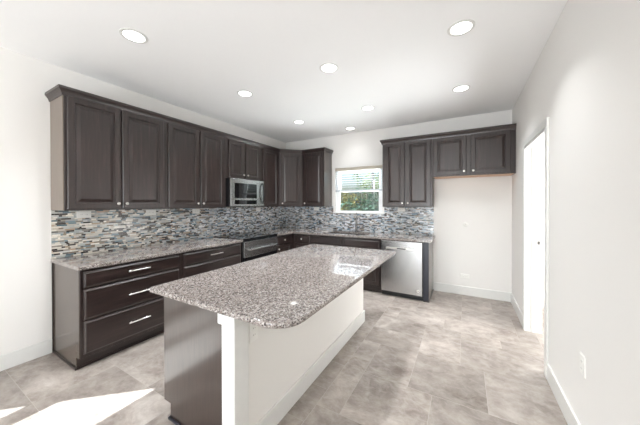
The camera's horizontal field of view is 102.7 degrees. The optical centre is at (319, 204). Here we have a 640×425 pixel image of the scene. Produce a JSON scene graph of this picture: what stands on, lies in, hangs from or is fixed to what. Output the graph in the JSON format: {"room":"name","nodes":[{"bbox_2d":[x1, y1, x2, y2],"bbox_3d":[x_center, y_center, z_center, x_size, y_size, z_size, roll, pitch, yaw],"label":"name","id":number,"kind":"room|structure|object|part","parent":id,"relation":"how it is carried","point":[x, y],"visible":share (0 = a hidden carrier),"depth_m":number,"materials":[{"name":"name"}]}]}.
{"room":"kitchen","nodes":[
{"label":"kitchen","id":0,"kind":"room"},
{"bbox_2d":[0,47,285,354],"bbox_3d":[-3.051,0.041,1.750,0.120,2.773,9.100,0,0,30],"label":"wall","id":1,"kind":"structure","parent":0,"point":[25,165],"depth_m":2.34,"materials":[{"name":"white paint"}]},
{"bbox_2d":[0,339,51,370],"bbox_3d":[-3.878,1.369,0.154,0.015,0.135,5.295,0,0,30],"label":"baseboard","id":2,"kind":"structure","parent":1,"relation":"attached to","point":[17,357],"depth_m":2.30,"materials":[{"name":"white paint"}]},
{"bbox_2d":[50,95,166,210],"bbox_3d":[-2.197,-0.475,2.755,0.375,1.059,0.912,0,0,30],"label":"upper cabinet","id":3,"kind":"object","parent":1,"relation":"attached to","point":[102,157],"visible":1,"depth_m":2.54,"materials":[{"name":"brown wood"}]},
{"bbox_3d":[-2.443,-0.469,2.374,0.314,1.045,0.006,0,0,30],"label":"panel","id":4,"kind":"part","parent":3,"relation":"part of","materials":[{"name":"beige wood"}]},
{"bbox_3d":[-2.179,-0.472,2.486,0.019,1.028,0.414,0,0,30],"label":"door","id":5,"kind":"part","parent":3,"relation":"part of","materials":[{"name":"brown wood"}]},
{"bbox_3d":[-1.966,-0.474,2.863,0.019,1.028,0.424,0,0,30],"label":"door","id":6,"kind":"part","parent":3,"relation":"part of","materials":[{"name":"brown wood"}]},
{"bbox_2d":[45,84,332,153],"bbox_3d":[-1.287,-1.028,3.868,0.761,0.076,3.915,0,0,43],"label":"crown molding","id":7,"kind":"structure","parent":3,"relation":"attached to","point":[58,90],"depth_m":2.93,"materials":[{"name":"brown wood"}]},
{"bbox_2d":[51,207,285,258],"bbox_3d":[-1.668,0.280,4.062,0.008,0.466,3.696,0,0,30],"label":"backsplash","id":8,"kind":"structure","parent":1,"relation":"attached to","point":[106,230],"depth_m":3.17,"materials":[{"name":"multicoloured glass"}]},
{"bbox_2d":[77,211,90,217],"bbox_3d":[-2.451,0.104,2.658,0.008,0.072,0.117,0,0,30],"label":"wall outlet","id":9,"kind":"object","parent":8,"relation":"attached to","point":[80,214],"visible":1,"depth_m":2.65,"materials":[{"name":"white plastic"}]},
{"bbox_2d":[146,210,155,214],"bbox_3d":[-2.130,0.100,3.226,0.008,0.072,0.117,0,0,30],"label":"wall outlet","id":10,"kind":"object","parent":8,"relation":"attached to","point":[148,212],"visible":1,"depth_m":3.22,"materials":[{"name":"white plastic"}]},
{"bbox_2d":[192,209,199,213],"bbox_3d":[-1.823,0.097,3.767,0.008,0.072,0.117,0,0,30],"label":"wall outlet","id":11,"kind":"object","parent":8,"relation":"attached to","point":[194,211],"visible":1,"depth_m":3.75,"materials":[{"name":"white plastic"}]},
{"bbox_2d":[166,123,225,208],"bbox_3d":[-1.755,-0.479,3.536,0.375,1.059,0.880,0,0,30],"label":"upper cabinet","id":12,"kind":"object","parent":1,"relation":"attached to","point":[195,160],"visible":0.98,"depth_m":3.40,"materials":[{"name":"brown wood"}]},
{"bbox_3d":[-1.733,-0.477,3.274,0.019,1.028,0.412,0,0,30],"label":"door","id":13,"kind":"part","parent":12,"relation":"part of","materials":[{"name":"brown wood"}]},
{"bbox_3d":[-1.526,-0.479,3.641,0.019,1.028,0.391,0,0,30],"label":"door","id":14,"kind":"part","parent":12,"relation":"part of","materials":[{"name":"brown wood"}]},
{"bbox_2d":[226,139,260,180],"bbox_3d":[-1.350,-0.712,4.252,0.375,0.603,0.764,0,0,30],"label":"upper cabinet","id":15,"kind":"object","parent":1,"relation":"attached to","point":[243,161],"visible":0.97,"depth_m":4.11,"materials":[{"name":"brown wood"}]},
{"bbox_3d":[-1.309,-0.709,4.023,0.019,0.572,0.316,0,0,30],"label":"door","id":16,"kind":"part","parent":15,"relation":"part of","materials":[{"name":"brown wood"}]},
{"bbox_2d":[226,178,263,206],"bbox_3d":[-1.303,-0.186,4.241,0.451,0.448,0.736,0,0,30],"label":"microwave","id":17,"kind":"object","parent":15,"relation":"attached to","point":[239,192],"visible":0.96,"depth_m":4.08,"materials":[{"name":"silver metal"}]},
{"bbox_3d":[-1.137,-0.711,4.328,0.019,0.572,0.328,0,0,30],"label":"door","id":18,"kind":"part","parent":15,"relation":"part of","materials":[{"name":"brown wood"}]},
{"bbox_2d":[259,148,278,206],"bbox_3d":[-1.052,-0.487,4.810,0.345,1.059,0.494,0,0,30],"label":"upper cabinet","id":19,"kind":"object","parent":1,"relation":"attached to","point":[269,159],"visible":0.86,"depth_m":4.71,"materials":[{"name":"brown wood"}]},
{"bbox_2d":[279,153,301,206],"bbox_3d":[-0.636,-0.490,5.234,0.651,1.059,0.651,0,0,30],"label":"upper cabinet","id":20,"kind":"object","parent":1,"relation":"attached to","point":[290,164],"visible":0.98,"depth_m":5.00,"materials":[{"name":"brown wood"}]},
{"bbox_2d":[0,0,567,142],"bbox_3d":[-0.504,-1.403,0.380,5.940,0.120,9.240,0,0,30],"label":"ceiling","id":21,"kind":"structure","parent":0,"point":[399,58],"depth_m":2.28,"materials":[{"name":"white paint"}]},
{"bbox_2d":[119,28,147,43],"bbox_3d":[-1.489,-1.346,2.047,0.190,0.007,0.190,0,0,30],"label":"recessed light","id":22,"kind":"object","parent":21,"relation":"in","point":[132,35],"visible":1,"depth_m":2.04,"materials":[{"name":"white paint"}]},
{"bbox_2d":[123,30,144,41],"bbox_3d":[-1.489,-1.348,2.047,0.142,0.002,0.142,0,0,-21],"label":"diffuser","id":23,"kind":"object","parent":22,"relation":"attached to","point":[131,35],"depth_m":2.04,"materials":[{"name":"white plastic"}]},
{"bbox_2d":[237,90,252,96],"bbox_3d":[-0.916,-1.353,3.123,0.190,0.007,0.190,0,0,30],"label":"recessed light","id":24,"kind":"object","parent":21,"relation":"in","point":[244,93],"visible":1,"depth_m":3.12,"materials":[{"name":"white paint"}]},
{"bbox_2d":[239,91,250,95],"bbox_3d":[-0.916,-1.354,3.123,0.142,0.002,0.142,0,0,-32],"label":"diffuser","id":25,"kind":"object","parent":24,"relation":"attached to","point":[242,93],"depth_m":3.12,"materials":[{"name":"white"}]},
{"bbox_2d":[293,120,304,123],"bbox_3d":[-0.346,-1.359,4.221,0.190,0.007,0.190,0,0,30],"label":"recessed light","id":26,"kind":"object","parent":21,"relation":"in","point":[295,121],"visible":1,"depth_m":4.21,"materials":[{"name":"white paint"}]},
{"bbox_2d":[319,63,338,72],"bbox_3d":[0.089,-1.351,2.538,0.190,0.007,0.190,0,0,30],"label":"recessed light","id":27,"kind":"object","parent":21,"relation":"in","point":[326,67],"visible":1,"depth_m":2.53,"materials":[{"name":"white paint"}]},
{"bbox_2d":[322,64,335,71],"bbox_3d":[0.089,-1.353,2.538,0.142,0.002,0.142,0,0,-21],"label":"diffuser","id":28,"kind":"object","parent":27,"relation":"attached to","point":[325,67],"depth_m":2.53,"materials":[{"name":"white plastic"}]},
{"bbox_2d":[361,105,374,110],"bbox_3d":[0.678,-1.357,3.606,0.190,0.007,0.190,0,0,30],"label":"recessed light","id":29,"kind":"object","parent":21,"relation":"in","point":[369,107],"visible":1,"depth_m":3.61,"materials":[{"name":"white paint"}]},
{"bbox_2d":[447,19,474,35],"bbox_3d":[1.081,-1.350,1.961,0.190,0.007,0.190,0,0,30],"label":"recessed light","id":30,"kind":"object","parent":21,"relation":"in","point":[461,27],"visible":1,"depth_m":1.95,"materials":[{"name":"white paint"}]},
{"bbox_2d":[451,22,471,33],"bbox_3d":[1.081,-1.352,1.961,0.142,0.002,0.142,0,0,-21],"label":"diffuser","id":31,"kind":"object","parent":30,"relation":"attached to","point":[458,27],"depth_m":1.95,"materials":[{"name":"white plastic"}]},
{"bbox_2d":[452,85,469,91],"bbox_3d":[1.653,-1.356,2.997,0.190,0.007,0.190,0,0,30],"label":"recessed light","id":32,"kind":"object","parent":21,"relation":"in","point":[461,88],"visible":1,"depth_m":2.99,"materials":[{"name":"white paint"}]},
{"bbox_2d":[454,86,467,90],"bbox_3d":[1.653,-1.358,2.997,0.142,0.002,0.142,0,0,1],"label":"diffuser","id":33,"kind":"object","parent":32,"relation":"attached to","point":[459,88],"depth_m":2.99,"materials":[{"name":"white plastic"}]},
{"bbox_2d":[0,290,567,424],"bbox_3d":[-0.491,1.490,0.367,5.900,0.120,9.200,0,0,30],"label":"floor","id":34,"kind":"structure","parent":0,"point":[449,359],"depth_m":2.08,"materials":[{"name":"tile"}]},
{"bbox_2d":[52,253,180,370],"bbox_3d":[-2.067,0.987,2.691,0.661,0.868,0.909,0,0,30],"label":"base cabinet","id":35,"kind":"object","parent":34,"relation":"on","point":[99,313],"visible":0.84,"depth_m":2.38,"materials":[{"name":"brown wood"}]},
{"bbox_3d":[-2.309,0.990,2.323,0.603,0.866,0.006,0,0,30],"label":"panel","id":36,"kind":"part","parent":35,"relation":"part of","materials":[{"name":"beige wood"}]},
{"bbox_3d":[-2.108,1.412,2.716,0.548,0.018,0.909,0,0,30],"label":"shoe moulding","id":37,"kind":"part","parent":35,"relation":"part of","materials":[{"name":"brown wood"}]},
{"bbox_3d":[-1.814,1.146,2.555,0.019,0.280,0.845,0,0,30],"label":"drawer","id":38,"kind":"part","parent":35,"relation":"part of","materials":[{"name":"brown wood"}]},
{"bbox_3d":[-1.815,0.861,2.554,0.019,0.260,0.845,0,0,30],"label":"drawer","id":39,"kind":"part","parent":35,"relation":"part of","materials":[{"name":"brown wood"}]},
{"bbox_3d":[-1.815,0.647,2.553,0.019,0.138,0.845,0,0,30],"label":"drawer","id":40,"kind":"part","parent":35,"relation":"part of","materials":[{"name":"brown wood"}]},
{"bbox_3d":[-1.791,1.141,2.542,0.034,0.012,0.190,0,0,30],"label":"bar pull","id":41,"kind":"part","parent":35,"relation":"part of","materials":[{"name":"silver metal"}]},
{"bbox_3d":[-1.792,0.643,2.540,0.034,0.012,0.190,0,0,30],"label":"bar pull","id":42,"kind":"part","parent":35,"relation":"part of","materials":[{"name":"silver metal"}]},
{"bbox_2d":[51,237,242,270],"bbox_3d":[-1.852,0.534,3.089,0.648,0.032,1.830,0,0,30],"label":"countertop","id":43,"kind":"structure","parent":35,"relation":"on","point":[94,260],"depth_m":2.72,"materials":[{"name":"stone"}]},
{"bbox_2d":[181,242,240,278],"bbox_3d":[-1.617,0.982,3.486,0.661,0.868,0.915,0,0,30],"label":"base cabinet","id":44,"kind":"object","parent":34,"relation":"on","point":[195,262],"visible":0.33,"depth_m":3.26,"materials":[{"name":"brown wood"}]},
{"bbox_3d":[-1.368,0.857,3.344,0.019,0.260,0.864,0,0,30],"label":"drawer","id":45,"kind":"part","parent":44,"relation":"part of","materials":[{"name":"brown wood"}]},
{"bbox_3d":[-1.368,0.642,3.343,0.019,0.138,0.864,0,0,30],"label":"drawer","id":46,"kind":"part","parent":44,"relation":"part of","materials":[{"name":"brown wood"}]},
{"bbox_2d":[214,232,277,262],"bbox_3d":[-1.177,0.956,4.201,0.707,0.912,0.762,0,0,30],"label":"range","id":47,"kind":"object","parent":34,"relation":"on","point":[255,245],"visible":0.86,"depth_m":4.01,"materials":[{"name":"silver metal"}]},
{"bbox_2d":[214,232,276,239],"bbox_3d":[-1.200,0.508,4.211,0.657,0.017,0.762,0,0,30],"label":"cooktop","id":48,"kind":"object","parent":47,"relation":"in","point":[245,235],"depth_m":4.13,"materials":[{"name":"black glass"}]},
{"bbox_3d":[-0.936,0.666,4.066,0.030,0.232,0.744,0,0,30],"label":"oven door","id":49,"kind":"part","parent":47,"relation":"part of","materials":[{"name":"metal"}]},
{"bbox_3d":[-0.933,0.531,4.061,0.040,0.026,0.758,0,0,30],"label":"control panel","id":50,"kind":"part","parent":47,"relation":"part of","materials":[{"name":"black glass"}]},
{"bbox_3d":[-0.897,0.667,4.041,0.063,0.026,0.662,0,0,30],"label":"door handle","id":51,"kind":"part","parent":47,"relation":"part of","materials":[{"name":"metal"}]},
{"bbox_2d":[164,278,364,424],"bbox_3d":[-0.281,0.992,2.395,0.788,0.854,2.041,0,0,30],"label":"kitchen island","id":52,"kind":"object","parent":34,"relation":"on","point":[213,375],"visible":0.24,"depth_m":1.61,"materials":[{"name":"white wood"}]},
{"bbox_3d":[-0.285,1.410,2.419,0.542,0.018,1.975,0,0,30],"label":"shoe moulding","id":53,"kind":"part","parent":52,"relation":"part of","materials":[{"name":"black wood"}]},
{"bbox_3d":[-0.790,0.997,1.585,0.604,0.854,0.006,0,0,30],"label":"panel","id":54,"kind":"part","parent":52,"relation":"part of","materials":[{"name":"brown laminate"}]},
{"bbox_3d":[-0.463,0.997,1.403,0.128,0.854,0.135,0,0,30],"label":"corner post","id":55,"kind":"part","parent":52,"relation":"part of","materials":[{"name":"white paint"}]},
{"bbox_2d":[249,323,257,343],"bbox_3d":[-0.383,0.734,1.482,0.008,0.117,0.072,0,0,30],"label":"wall outlet","id":56,"kind":"object","parent":52,"relation":"attached to","point":[253,329],"visible":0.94,"depth_m":1.47,"materials":[{"name":"white plastic"}]},
{"bbox_2d":[149,244,395,328],"bbox_3d":[-0.126,0.549,2.286,1.120,0.030,2.061,0,0,30],"label":"island countertop","id":57,"kind":"structure","parent":52,"relation":"on","point":[281,290],"depth_m":1.72,"materials":[{"name":"stone"}]},
{"bbox_3d":[0.005,0.992,2.288,0.110,0.854,1.913,0,0,30],"label":"panel","id":58,"kind":"part","parent":52,"relation":"part of","materials":[{"name":"paint"}]},
{"bbox_3d":[0.020,1.352,2.295,0.121,0.135,1.921,0,0,30],"label":"baseboard","id":59,"kind":"part","parent":52,"relation":"part of","materials":[{"name":"white paint"}]},
{"bbox_2d":[276,233,310,252],"bbox_3d":[-0.587,0.973,4.946,1.015,0.868,1.113,0,0,30],"label":"base cabinet","id":60,"kind":"object","parent":34,"relation":"on","point":[286,242],"visible":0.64,"depth_m":4.69,"materials":[{"name":"brown wood"}]},
{"bbox_3d":[-0.649,0.635,4.614,0.019,0.138,0.425,0,0,30],"label":"drawer","id":61,"kind":"part","parent":60,"relation":"part of","materials":[{"name":"brown wood"}]},
{"bbox_3d":[-0.648,0.997,4.616,0.019,0.555,0.425,0,0,30],"label":"door","id":62,"kind":"part","parent":60,"relation":"part of","materials":[{"name":"brown wood"}]},
{"bbox_3d":[-0.335,0.995,4.733,0.335,0.555,0.019,0,0,30],"label":"door","id":63,"kind":"part","parent":60,"relation":"part of","materials":[{"name":"brown wood"}]},
{"bbox_3d":[-0.335,0.634,4.732,0.335,0.138,0.019,0,0,30],"label":"drawer","id":64,"kind":"part","parent":60,"relation":"part of","materials":[{"name":"brown wood"}]},
{"bbox_2d":[254,227,434,242],"bbox_3d":[0.291,0.524,4.449,3.040,0.032,1.116,0,0,30],"label":"countertop","id":65,"kind":"structure","parent":60,"relation":"on","point":[286,230],"depth_m":4.45,"materials":[{"name":"stone"}]},
{"bbox_2d":[336,233,366,234],"bbox_3d":[0.544,0.633,4.551,0.720,0.188,0.390,0,0,30],"label":"sink","id":66,"kind":"object","parent":65,"relation":"in","point":[336,233],"visible":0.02,"depth_m":4.74,"materials":[{"name":"metal"}]},
{"bbox_2d":[355,213,359,231],"bbox_3d":[0.693,0.328,4.672,0.095,0.356,0.226,0,0,5],"label":"faucet","id":67,"kind":"object","parent":65,"relation":"on","point":[356,227],"visible":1,"depth_m":4.74,"materials":[{"name":"silver metal"}]},
{"bbox_2d":[311,235,381,292],"bbox_3d":[0.532,0.973,4.575,1.297,0.868,0.657,0,0,30],"label":"base cabinet","id":68,"kind":"object","parent":34,"relation":"on","point":[372,281],"visible":0.15,"depth_m":4.16,"materials":[{"name":"brown wood"}]},
{"bbox_3d":[0.101,0.634,4.485,0.595,0.118,0.019,0,0,30],"label":"false drawer","id":69,"kind":"part","parent":68,"relation":"part of","materials":[{"name":"brown wood"}]},
{"bbox_3d":[0.669,0.635,4.163,0.598,0.118,0.019,0,0,30],"label":"false drawer","id":70,"kind":"part","parent":68,"relation":"part of","materials":[{"name":"brown wood"}]},
{"bbox_3d":[0.669,0.994,4.165,0.598,0.560,0.019,0,0,30],"label":"door","id":71,"kind":"part","parent":68,"relation":"part of","materials":[{"name":"brown wood"}]},
{"bbox_2d":[381,239,422,300],"bbox_3d":[1.358,0.976,4.088,0.608,0.864,0.656,0,0,30],"label":"dishwasher","id":72,"kind":"object","parent":34,"relation":"on","point":[401,274],"visible":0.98,"depth_m":3.82,"materials":[{"name":"silver metal"}]},
{"bbox_3d":[1.204,0.660,3.816,0.438,0.024,0.031,0,0,30],"label":"handle","id":73,"kind":"part","parent":72,"relation":"part of","materials":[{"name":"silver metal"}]},
{"bbox_2d":[423,241,433,302],"bbox_3d":[1.680,0.974,3.947,0.084,0.868,0.612,0,0,30],"label":"cabinet end panel","id":74,"kind":"object","parent":34,"relation":"on","point":[428,289],"visible":0.91,"depth_m":3.70,"materials":[{"name":"brown laminate"}]},
{"bbox_3d":[1.710,0.969,3.935,0.004,0.854,0.596,0,0,30],"label":"panel","id":75,"kind":"part","parent":74,"relation":"part of","materials":[{"name":"brown laminate"}]},
{"bbox_2d":[286,110,544,306],"bbox_3d":[1.740,0.020,4.347,5.940,2.773,0.140,0,0,30],"label":"wall","id":76,"kind":"structure","parent":0,"point":[482,250],"depth_m":3.99,"materials":[{"name":"white paint"}]},
{"bbox_2d":[302,152,331,206],"bbox_3d":[-0.069,-0.490,5.072,0.492,1.059,0.375,0,0,30],"label":"upper cabinet","id":77,"kind":"object","parent":76,"relation":"attached to","point":[316,166],"visible":1,"depth_m":4.94,"materials":[{"name":"brown wood"}]},
{"bbox_3d":[-0.134,-0.487,4.939,0.415,1.028,0.019,0,0,30],"label":"door","id":78,"kind":"part","parent":77,"relation":"part of","materials":[{"name":"brown wood"}]},
{"bbox_3d":[0.156,-0.487,4.975,0.005,1.045,0.314,0,0,30],"label":"panel","id":79,"kind":"part","parent":77,"relation":"part of","materials":[{"name":"brown laminate"}]},
{"bbox_2d":[333,168,383,213],"bbox_3d":[0.736,-0.271,4.887,1.020,0.888,0.137,0,0,30],"label":"window","id":80,"kind":"structure","parent":76,"relation":"in","point":[338,180],"depth_m":4.92,"materials":[{"name":"white plastic"}]},
{"bbox_2d":[335,165,381,191],"bbox_3d":[0.722,-0.482,4.863,0.942,0.462,0.050,0,0,30],"label":"window blind","id":81,"kind":"object","parent":80,"relation":"attached to","point":[378,167],"visible":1,"depth_m":4.83,"materials":[{"name":"white plastic"}]},
{"bbox_3d":[0.723,-0.267,4.865,0.934,0.032,0.038,0,0,30],"label":"rail","id":82,"kind":"part","parent":81,"relation":"part of","materials":[{"name":"white plastic"}]},
{"bbox_3d":[0.719,0.163,4.858,1.020,0.022,0.067,0,0,30],"label":"sill","id":83,"kind":"part","parent":80,"relation":"part of","materials":[{"name":"white paint"}]},
{"bbox_3d":[0.759,-0.456,4.928,0.850,0.418,0.026,0,0,30],"label":"sash","id":84,"kind":"part","parent":80,"relation":"part of","materials":[{"name":"white plastic"}]},
{"bbox_3d":[0.745,-0.071,4.904,0.850,0.432,0.026,0,0,30],"label":"sash","id":85,"kind":"part","parent":80,"relation":"part of","materials":[{"name":"white plastic"}]},
{"bbox_2d":[286,206,433,234],"bbox_3d":[0.553,0.272,4.934,3.018,0.466,0.008,0,0,30],"label":"backsplash","id":86,"kind":"structure","parent":76,"relation":"attached to","point":[415,220],"depth_m":4.73,"materials":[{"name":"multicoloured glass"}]},
{"bbox_2d":[383,139,433,206],"bbox_3d":[1.447,-0.488,4.214,0.766,1.059,0.375,0,0,30],"label":"upper cabinet","id":87,"kind":"object","parent":76,"relation":"attached to","point":[408,181],"visible":0.98,"depth_m":4.06,"materials":[{"name":"brown wood"}]},
{"bbox_3d":[1.217,-0.486,4.174,0.310,1.028,0.019,0,0,30],"label":"door","id":88,"kind":"part","parent":87,"relation":"part of","materials":[{"name":"brown wood"}]},
{"bbox_3d":[1.534,-0.486,3.995,0.363,1.028,0.019,0,0,30],"label":"door","id":89,"kind":"part","parent":87,"relation":"part of","materials":[{"name":"brown wood"}]},
{"bbox_2d":[380,123,516,144],"bbox_3d":[1.881,-1.034,3.974,1.828,0.076,0.360,0,0,30],"label":"crown molding","id":90,"kind":"structure","parent":87,"relation":"attached to","point":[507,126],"depth_m":3.74,"materials":[{"name":"brown wood"}]},
{"bbox_2d":[461,274,468,278],"bbox_3d":[2.253,1.117,3.978,0.117,0.072,0.008,0,0,30],"label":"wall outlet","id":91,"kind":"object","parent":76,"relation":"attached to","point":[465,276],"visible":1,"depth_m":3.97,"materials":[{"name":"white plastic"}]},
{"bbox_2d":[434,282,510,301],"bbox_3d":[2.320,1.340,3.938,1.025,0.135,0.015,0,0,30],"label":"baseboard","id":92,"kind":"structure","parent":76,"relation":"attached to","point":[456,289],"depth_m":3.91,"materials":[{"name":"white paint"}]},
{"bbox_2d":[432,130,515,178],"bbox_3d":[2.227,-0.715,3.771,1.024,0.603,0.375,0,0,30],"label":"upper cabinet","id":93,"kind":"object","parent":76,"relation":"attached to","point":[489,154],"visible":1,"depth_m":3.62,"materials":[{"name":"brown wood"}]},
{"bbox_3d":[1.914,-0.715,3.778,0.433,0.568,0.019,0,0,30],"label":"door","id":94,"kind":"part","parent":93,"relation":"part of","materials":[{"name":"brown wood"}]},
{"bbox_3d":[2.238,-0.416,3.791,0.985,0.004,0.313,0,0,30],"label":"underside panel","id":95,"kind":"part","parent":93,"relation":"part of","materials":[{"name":"brown wood"}]},
{"bbox_3d":[2.350,-0.715,3.532,0.460,0.568,0.019,0,0,30],"label":"door","id":96,"kind":"part","parent":93,"relation":"part of","materials":[{"name":"brown wood"}]},
{"bbox_2d":[512,0,639,424],"bbox_3d":[0.607,0.044,-0.263,0.130,2.773,9.000,0,0,30],"label":"wall","id":97,"kind":"structure","parent":0,"point":[585,78],"depth_m":1.36,"materials":[{"name":"white paint"}]},
{"bbox_2d":[511,293,521,324],"bbox_3d":[2.544,1.343,3.309,0.015,0.135,0.855,0,0,30],"label":"baseboard","id":98,"kind":"structure","parent":97,"relation":"attached to","point":[518,311],"depth_m":3.27,"materials":[{"name":"white paint"}]},
{"bbox_2d":[522,117,548,378],"bbox_3d":[2.147,0.352,2.464,0.160,2.125,1.004,0,0,30],"label":"door","id":99,"kind":"structure","parent":97,"relation":"in","point":[532,146],"depth_m":2.81,"materials":[{"name":"white paint"}]},
{"bbox_3d":[2.315,0.385,2.907,0.018,2.054,0.068,0,0,30],"label":"casing","id":100,"kind":"part","parent":99,"relation":"part of","materials":[{"name":"white paint"}]},
{"bbox_3d":[1.854,0.390,2.092,0.018,2.054,0.068,0,0,30],"label":"casing","id":101,"kind":"part","parent":99,"relation":"part of","materials":[{"name":"white paint"}]},
{"bbox_2d":[547,364,580,424],"bbox_3d":[0.085,1.368,-1.037,0.015,0.135,7.125,0,0,30],"label":"baseboard","id":102,"kind":"structure","parent":97,"relation":"attached to","point":[569,415],"depth_m":1.75,"materials":[{"name":"white paint"}]},
{"bbox_2d":[580,352,585,378],"bbox_3d":[1.506,0.921,1.468,0.008,0.117,0.072,0,0,30],"label":"wall outlet","id":103,"kind":"object","parent":97,"relation":"attached to","point":[582,357],"visible":1,"depth_m":1.45,"materials":[{"name":"white plastic"}]},
{"label":"outside","id":104,"kind":"structure","parent":0,"visible":0},
{"bbox_3d":[18.422,1.705,29.422,70.000,0.100,59.800,0,0,30],"label":"ground","id":105,"kind":"structure","parent":104,"visible":0},
{"bbox_2d":[341,192,355,209],"bbox_3d":[0.554,0.011,20.231,4.157,3.501,3.909,0,0,30],"label":"tree","id":106,"kind":"object","parent":105,"relation":"on","point":[341,192],"visible":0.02,"depth_m":20.08,"materials":[{"name":"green plant"}]},
{"bbox_2d":[341,188,362,210],"bbox_3d":[1.310,0.461,12.806,2.836,2.669,3.039,0,0,30],"label":"tree","id":107,"kind":"object","parent":105,"relation":"on","point":[347,195],"visible":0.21,"depth_m":13.27,"materials":[{"name":"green plant"}]},
{"bbox_2d":[341,188,378,210],"bbox_3d":[1.713,0.593,9.250,2.276,2.432,1.716,0,0,-38],"label":"tree","id":108,"kind":"object","parent":105,"relation":"on","point":[376,200],"visible":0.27,"depth_m":9.33,"materials":[{"name":"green plant"}]},
{"bbox_2d":[351,171,378,207],"bbox_3d":[4.178,-0.773,18.329,3.748,5.070,4.725,0,0,30],"label":"tree","id":109,"kind":"object","parent":105,"relation":"on","point":[369,174],"visible":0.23,"depth_m":18.15,"materials":[{"name":"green plant"}]},
{"bbox_2d":[372,171,374,210],"bbox_3d":[2.602,-1.025,12.497,0.179,5.620,0.144,0,0,30],"label":"utility pole","id":110,"kind":"object","parent":105,"relation":"on","point":[373,183],"visible":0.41,"depth_m":12.46,"materials":[{"name":"white"}]}
]}

